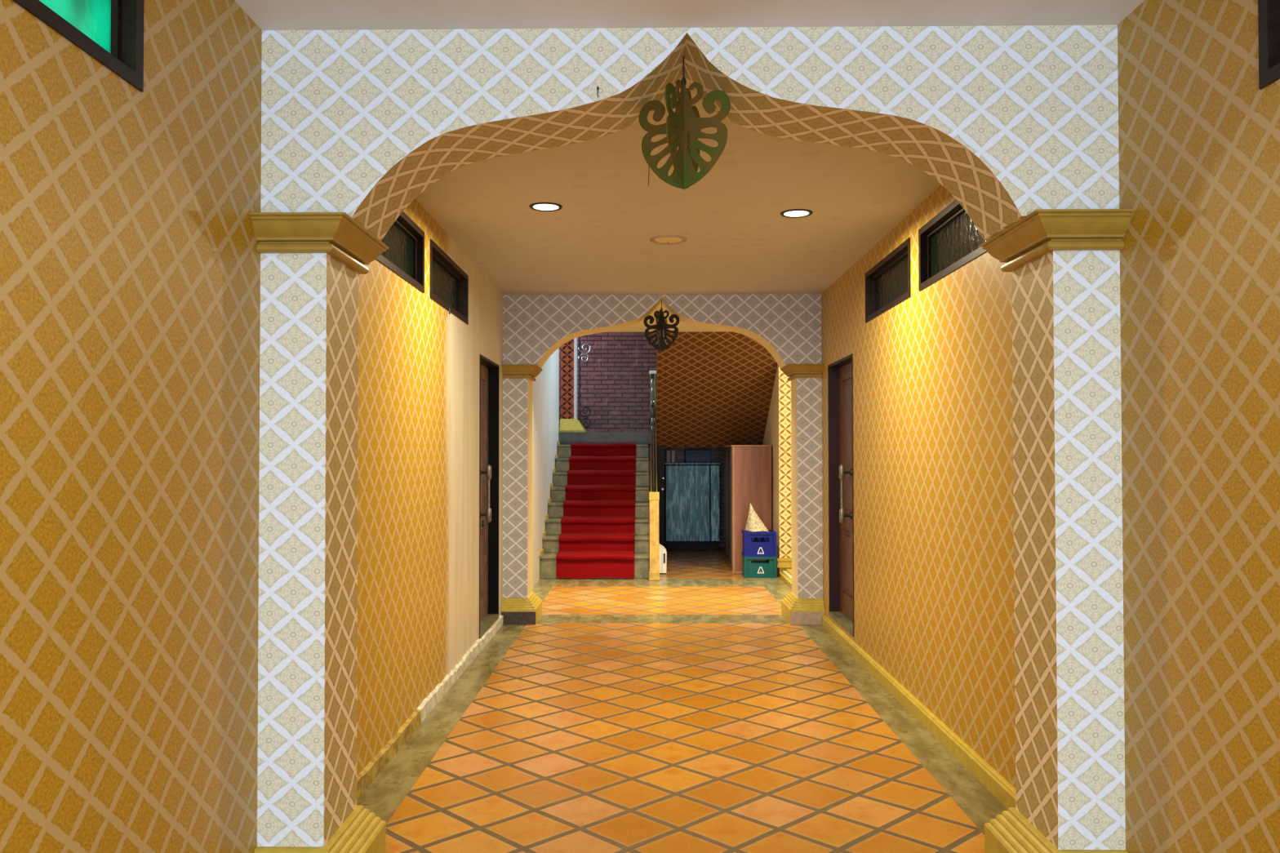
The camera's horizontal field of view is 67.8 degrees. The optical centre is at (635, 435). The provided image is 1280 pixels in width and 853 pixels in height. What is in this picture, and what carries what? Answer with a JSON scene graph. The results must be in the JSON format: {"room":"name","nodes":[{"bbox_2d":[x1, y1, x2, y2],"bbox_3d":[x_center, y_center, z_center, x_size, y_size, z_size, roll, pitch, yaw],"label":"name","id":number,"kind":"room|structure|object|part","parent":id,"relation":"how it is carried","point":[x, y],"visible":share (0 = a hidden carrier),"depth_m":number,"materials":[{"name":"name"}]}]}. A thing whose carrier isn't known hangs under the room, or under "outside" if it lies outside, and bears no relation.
{"room":"hotel corridor","nodes":[
{"label":"hotel corridor","id":0,"kind":"room"},
{"bbox_2d":[0,0,559,852],"bbox_3d":[-1.299,-1.009,5.684,0.200,5.200,18.500,0,-1,1],"label":"wall","id":1,"kind":"structure","parent":0,"point":[130,258],"depth_m":2.49,"materials":[{"name":"paint"}]},
{"bbox_2d":[13,0,143,91],"bbox_3d":[-1.279,-1.043,1.810,0.081,0.345,1.152,0,-1,1],"label":"window","id":2,"kind":"structure","parent":1,"relation":"in","point":[111,32],"depth_m":2.28,"materials":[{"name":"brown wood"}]},
{"bbox_3d":[-1.294,-1.043,1.810,0.006,0.247,1.054,0,-1,1],"label":"pane","id":3,"kind":"part","parent":2,"relation":"part of","materials":[{"name":"green glass"}]},
{"bbox_2d":[375,211,424,293],"bbox_3d":[-1.244,-0.990,4.823,0.081,0.345,1.150,0,-1,1],"label":"window","id":4,"kind":"structure","parent":1,"relation":"in","point":[405,255],"depth_m":5.13,"materials":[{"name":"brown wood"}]},
{"bbox_3d":[-1.259,-0.990,4.823,0.006,0.247,1.052,0,-1,1],"label":"pane","id":5,"kind":"part","parent":4,"relation":"part of","materials":[{"name":"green glass"}]},
{"bbox_2d":[356,615,503,799],"bbox_3d":[-1.184,1.546,5.886,0.020,0.098,4.911,0,-1,1],"label":"baseboard","id":6,"kind":"structure","parent":1,"relation":"attached to","point":[364,779],"depth_m":5.20,"materials":[{"name":"yellow paint"}]},
{"bbox_2d":[430,238,468,324],"bbox_3d":[-1.218,-0.953,6.140,0.101,0.373,1.165,0,-1,1],"label":"window","id":7,"kind":"structure","parent":1,"relation":"in","point":[449,284],"depth_m":6.23,"materials":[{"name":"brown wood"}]},
{"bbox_3d":[-1.244,-0.967,6.140,0.006,0.247,1.067,0,-1,1],"label":"pane","id":8,"kind":"part","parent":7,"relation":"part of","materials":[{"name":"green glass"}]},
{"bbox_2d":[479,354,499,639],"bbox_3d":[-1.245,0.466,7.653,0.180,2.150,0.930,0,-1,1],"label":"door","id":9,"kind":"structure","parent":1,"relation":"in","point":[488,369],"depth_m":8.00,"materials":[{"name":"brown wood"}]},
{"bbox_3d":[-1.207,0.465,7.628,0.102,0.464,0.060,0,-1,1],"label":"pull handle","id":10,"kind":"part","parent":9,"relation":"part of","materials":[{"name":"silver metal"}]},
{"bbox_2d":[539,440,559,555],"bbox_3d":[-1.111,0.748,12.473,0.014,1.380,2.500,0,-1,1],"label":"trim","id":11,"kind":"structure","parent":1,"relation":"attached to","point":[544,534],"depth_m":12.16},
{"bbox_2d":[559,337,586,431],"bbox_3d":[-0.921,-1.753,14.042,0.364,3.420,0.445,0,-1,1],"label":"column","id":12,"kind":"structure","parent":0,"point":[569,422],"depth_m":13.96,"materials":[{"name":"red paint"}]},
{"bbox_2d":[577,336,591,427],"bbox_3d":[-0.775,-0.871,14.477,0.196,1.670,0.022,0,-1,1],"label":"scroll ornament","id":13,"kind":"object","parent":12,"relation":"attached to","point":[579,348],"visible":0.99,"depth_m":14.47,"materials":[{"name":"black"}]},
{"bbox_3d":[-0.853,-0.871,14.478,0.020,1.670,0.020,0,-1,1],"label":"grille post","id":14,"kind":"part","parent":13,"relation":"part of","materials":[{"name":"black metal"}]},
{"bbox_2d":[559,431,655,444],"bbox_3d":[-0.343,0.046,14.286,4.183,0.170,1.240,0,-1,1],"label":"floor","id":15,"kind":"structure","parent":0,"point":[565,437],"depth_m":13.67,"materials":[{"name":"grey stone"}]},
{"bbox_2d":[559,332,725,547],"bbox_3d":[-0.285,-0.897,15.022,4.483,5.300,0.200,0,-1,1],"label":"wall","id":16,"kind":"structure","parent":0,"point":[615,379],"depth_m":14.92,"materials":[{"name":"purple brick"}]},
{"bbox_2d":[501,293,824,624],"bbox_3d":[0.234,0.200,8.525,2.797,2.879,0.524,0,-1,1],"label":"archway","id":17,"kind":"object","parent":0,"point":[788,326],"depth_m":8.36,"materials":[{"name":"white tile"}]},
{"bbox_2d":[643,299,679,351],"bbox_3d":[0.232,-0.996,8.547,0.242,0.478,0.242,0,-1,-26],"label":"hanging ornament","id":18,"kind":"object","parent":17,"relation":"hanging from","point":[661,326],"visible":1,"depth_m":8.53,"materials":[{"name":"brown metal"}]},
{"bbox_2d":[356,547,1008,852],"bbox_3d":[0.936,1.664,5.711,4.664,0.150,18.700,0,-1,1],"label":"floor","id":19,"kind":"structure","parent":0,"point":[682,711],"depth_m":4.80,"materials":[{"name":"orange tile"}]},
{"bbox_2d":[539,444,650,578],"bbox_3d":[-0.461,0.908,12.448,1.308,1.602,2.476,0,-1,1],"label":"staircase","id":20,"kind":"structure","parent":19,"relation":"on","point":[553,524],"depth_m":12.15,"materials":[{"name":"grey stone"}]},
{"bbox_2d":[555,443,636,578],"bbox_3d":[-0.462,0.895,12.412,0.918,1.616,2.460,0,-1,1],"label":"carpet","id":21,"kind":"object","parent":20,"relation":"on","point":[596,539],"visible":1,"depth_m":12.12,"materials":[{"name":"red carpet"}]},
{"bbox_3d":[0.183,0.927,12.449,0.020,1.562,2.450,0,-1,1],"label":"panel","id":22,"kind":"part","parent":20,"relation":"part of","materials":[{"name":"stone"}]},
{"bbox_2d":[648,370,659,580],"bbox_3d":[0.234,0.376,12.456,0.130,2.665,2.736,0,-1,1],"label":"stair railing","id":23,"kind":"object","parent":19,"relation":"on","point":[654,497],"visible":0.95,"depth_m":11.09,"materials":[{"name":"gold metal"}]},
{"bbox_3d":[0.254,-0.469,13.750,0.080,0.840,0.117,0,-1,1],"label":"post","id":24,"kind":"part","parent":23,"relation":"part of","materials":[{"name":"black metal"}]},
{"bbox_3d":[0.230,-0.096,12.467,0.080,1.672,2.510,0,-1,1],"label":"handrail","id":25,"kind":"part","parent":23,"relation":"part of","materials":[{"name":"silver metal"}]},
{"bbox_3d":[0.217,1.173,11.135,0.124,1.025,0.124,0,-1,1],"label":"newel post","id":26,"kind":"part","parent":23,"relation":"part of","materials":[{"name":"beige wood"}]},
{"bbox_2d":[657,445,664,546],"bbox_3d":[0.350,0.931,13.219,0.090,1.580,0.428,0,-1,1],"label":"cabinet","id":27,"kind":"object","parent":19,"relation":"on","point":[660,449],"visible":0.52,"depth_m":13.03,"materials":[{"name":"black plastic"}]},
{"bbox_2d":[658,543,666,573],"bbox_3d":[0.332,1.518,11.758,0.098,0.356,0.268,0,-1,1],"label":"heater","id":28,"kind":"object","parent":19,"relation":"on","point":[662,551],"visible":0.84,"depth_m":11.63,"materials":[{"name":"white plastic"}]},
{"bbox_2d":[664,462,720,551],"bbox_3d":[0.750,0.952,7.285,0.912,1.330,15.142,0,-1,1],"label":"cabinet","id":29,"kind":"object","parent":19,"relation":"on","point":[691,490],"visible":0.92,"depth_m":14.35,"materials":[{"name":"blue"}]},
{"bbox_2d":[666,450,671,462],"bbox_3d":[0.500,0.321,14.615,0.068,0.190,0.254,0,-1,1],"label":"wooden board","id":30,"kind":"object","parent":29,"relation":"on","point":[668,452],"visible":1,"depth_m":14.49,"materials":[{"name":"brown wood"}]},
{"bbox_2d":[671,449,675,462],"bbox_3d":[0.570,0.318,14.614,0.058,0.195,0.254,0,-1,1],"label":"wooden board","id":31,"kind":"object","parent":29,"relation":"on","point":[673,451],"visible":1,"depth_m":14.49,"materials":[{"name":"brown wood"}]},
{"bbox_3d":[0.784,1.021,14.361,0.659,1.140,0.030,0,-1,1],"label":"door","id":32,"kind":"part","parent":29,"relation":"part of","materials":[{"name":"blue paint"}]},
{"bbox_2d":[684,449,710,462],"bbox_3d":[0.945,0.318,14.607,0.380,0.195,0.330,0,-1,1],"label":"storage box","id":33,"kind":"object","parent":29,"relation":"on","point":[691,455],"visible":1,"depth_m":14.45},
{"bbox_2d":[724,444,772,571],"bbox_3d":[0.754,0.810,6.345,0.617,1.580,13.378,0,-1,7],"label":"wardrobe","id":34,"kind":"object","parent":19,"relation":"on","point":[747,468],"visible":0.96,"depth_m":11.94,"materials":[{"name":"brown laminate"}]},
{"bbox_3d":[1.210,0.891,12.710,0.025,1.460,0.507,0,-1,1],"label":"door","id":35,"kind":"part","parent":34,"relation":"part of","materials":[{"name":"brown wood"}]},
{"bbox_3d":[1.204,0.883,12.197,0.025,1.460,0.507,0,-1,1],"label":"door","id":36,"kind":"part","parent":34,"relation":"part of","materials":[{"name":"brown wood"}]},
{"bbox_2d":[742,555,776,577],"bbox_3d":[1.476,1.563,11.408,0.382,0.252,0.300,0,-1,1],"label":"crate","id":37,"kind":"object","parent":19,"relation":"on","point":[751,569],"visible":0.91,"depth_m":11.27,"materials":[{"name":"teal plastic"}]},
{"bbox_2d":[741,529,776,556],"bbox_3d":[1.475,1.290,11.413,0.382,0.293,0.300,0,-1,1],"label":"crate","id":38,"kind":"object","parent":37,"relation":"on","point":[750,548],"visible":0.98,"depth_m":11.28,"materials":[{"name":"blue plastic"}]},
{"bbox_2d":[745,503,768,531],"bbox_3d":[1.452,0.977,11.424,0.278,0.335,0.213,0,-1,1],"label":"cone","id":39,"kind":"object","parent":38,"relation":"on","point":[754,523],"visible":1,"depth_m":11.36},
{"bbox_2d":[234,0,1144,332],"bbox_3d":[0.909,-1.400,3.700,4.664,0.150,14.570,0,-1,1],"label":"ceiling","id":40,"kind":"structure","parent":0,"point":[739,241],"depth_m":5.04,"materials":[{"name":"beige paint"}]},
{"bbox_2d":[528,202,562,211],"bbox_3d":[-0.507,-1.291,5.380,0.188,0.007,0.188,0,-1,1],"label":"recessed light","id":41,"kind":"object","parent":40,"relation":"in","point":[546,206],"visible":1,"depth_m":5.38,"materials":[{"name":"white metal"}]},
{"bbox_2d":[533,204,558,210],"bbox_3d":[-0.507,-1.291,5.380,0.146,0.001,0.146,0,-1,1],"label":"diffuser","id":42,"kind":"object","parent":41,"relation":"attached to","point":[540,206],"depth_m":5.38,"materials":[{"name":"white plastic"}]},
{"bbox_2d":[649,235,687,244],"bbox_3d":[0.213,-1.275,6.211,0.244,0.011,0.244,0,-1,1],"label":"cover plate","id":43,"kind":"object","parent":40,"relation":"attached to","point":[662,239],"visible":1,"depth_m":6.20,"materials":[{"name":"plastic"}]},
{"bbox_2d":[780,208,813,217],"bbox_3d":[0.934,-1.290,5.533,0.188,0.007,0.188,0,-1,1],"label":"recessed light","id":44,"kind":"object","parent":40,"relation":"in","point":[799,213],"visible":1,"depth_m":5.53,"materials":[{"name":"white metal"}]},
{"bbox_2d":[783,210,808,216],"bbox_3d":[0.934,-1.290,5.533,0.146,0.001,0.146,0,-1,1],"label":"diffuser","id":45,"kind":"object","parent":44,"relation":"attached to","point":[795,213],"depth_m":5.53,"materials":[{"name":"white plastic"}]},
{"bbox_2d":[249,24,1133,852],"bbox_3d":[0.173,0.107,3.265,2.797,2.879,0.524,0,-1,1],"label":"arch","id":46,"kind":"object","parent":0,"point":[1019,124],"visible":0.98,"depth_m":3.11,"materials":[{"name":"white paper"}]},
{"bbox_2d":[638,56,730,190],"bbox_3d":[0.166,-1.087,3.288,0.242,0.479,0.242,0,-1,-21],"label":"hanging ornament","id":47,"kind":"object","parent":46,"relation":"hanging from","point":[682,127],"visible":1,"depth_m":3.27,"materials":[{"name":"green metal"}]},
{"bbox_3d":[0.166,-1.266,3.291,0.018,0.122,0.018,-1,-1,24],"label":"hanging rod","id":48,"kind":"part","parent":47,"relation":"part of","materials":[{"name":"black metal"}]},
{"bbox_2d":[655,331,777,447],"bbox_3d":[0.993,-0.740,12.039,1.459,1.756,2.130,0,-1,1],"label":"wall","id":49,"kind":"structure","parent":0,"point":[714,388],"depth_m":11.96,"materials":[{"name":"brown paper"}]},
{"bbox_2d":[762,374,777,574],"bbox_3d":[1.832,-0.885,12.932,0.200,5.200,3.930,0,-1,1],"label":"wall","id":50,"kind":"structure","parent":0,"point":[770,436],"depth_m":11.90,"materials":[{"name":"beige paint"}]},
{"bbox_2d":[776,365,791,576],"bbox_3d":[2.426,0.249,11.500,1.417,2.879,0.200,0,-1,1],"label":"wall","id":51,"kind":"structure","parent":0,"point":[783,384],"depth_m":11.41,"materials":[{"name":"beige paint"}]},
{"bbox_2d":[777,558,791,568],"bbox_3d":[1.852,1.520,11.369,0.330,0.110,0.030,0,-1,1],"label":"trim","id":52,"kind":"structure","parent":51,"relation":"attached to","point":[781,562],"depth_m":11.36,"materials":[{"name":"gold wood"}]},
{"bbox_2d":[821,0,1279,852],"bbox_3d":[1.663,0.093,2.532,0.200,2.879,12.304,0,-1,1],"label":"wall","id":53,"kind":"structure","parent":0,"point":[1199,137],"depth_m":2.85,"materials":[{"name":"paint"}]},
{"bbox_2d":[779,568,791,587],"bbox_3d":[1.787,1.614,10.020,0.170,0.100,2.726,0,-1,1],"label":"trim","id":54,"kind":"structure","parent":53,"relation":"attached to","point":[786,575],"depth_m":11.02,"materials":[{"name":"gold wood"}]},
{"bbox_2d":[827,353,853,636],"bbox_3d":[1.692,0.449,7.542,0.180,2.102,0.955,0,-1,1],"label":"door","id":55,"kind":"structure","parent":53,"relation":"in","point":[840,373],"depth_m":7.89,"materials":[{"name":"brown wood"}]},
{"bbox_3d":[1.653,0.460,7.494,0.102,0.464,0.060,0,-1,1],"label":"pull handle","id":56,"kind":"part","parent":55,"relation":"part of","materials":[{"name":"silver metal"}]},
{"bbox_2d":[864,237,911,323],"bbox_3d":[1.637,-0.971,6.096,0.081,0.345,1.127,0,-1,1],"label":"window","id":57,"kind":"structure","parent":53,"relation":"in","point":[887,283],"depth_m":6.16,"materials":[{"name":"brown wood"}]},
{"bbox_3d":[1.653,-0.971,6.096,0.006,0.247,1.029,0,-1,1],"label":"pane","id":58,"kind":"part","parent":57,"relation":"part of","materials":[{"name":"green glass"}]},
{"bbox_2d":[821,614,1016,808],"bbox_3d":[1.588,1.547,5.854,0.030,0.088,4.911,0,-1,1],"label":"baseboard","id":59,"kind":"structure","parent":53,"relation":"attached to","point":[1002,790],"depth_m":4.99,"materials":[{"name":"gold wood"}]},
{"bbox_2d":[918,199,986,291],"bbox_3d":[1.622,-0.994,4.762,0.081,0.345,1.165,0,-1,1],"label":"window","id":60,"kind":"structure","parent":53,"relation":"in","point":[950,240],"depth_m":4.96,"materials":[{"name":"brown wood"}]},
{"bbox_3d":[1.637,-0.994,4.762,0.006,0.247,1.067,0,-1,1],"label":"pane","id":61,"kind":"part","parent":60,"relation":"part of","materials":[{"name":"green glass"}]},
{"bbox_2d":[1257,0,1279,88],"bbox_3d":[1.587,-1.046,1.788,0.081,0.345,1.176,0,-1,1],"label":"window","id":62,"kind":"structure","parent":53,"relation":"in","point":[1268,11],"depth_m":2.34,"materials":[{"name":"brown wood"}]}
]}

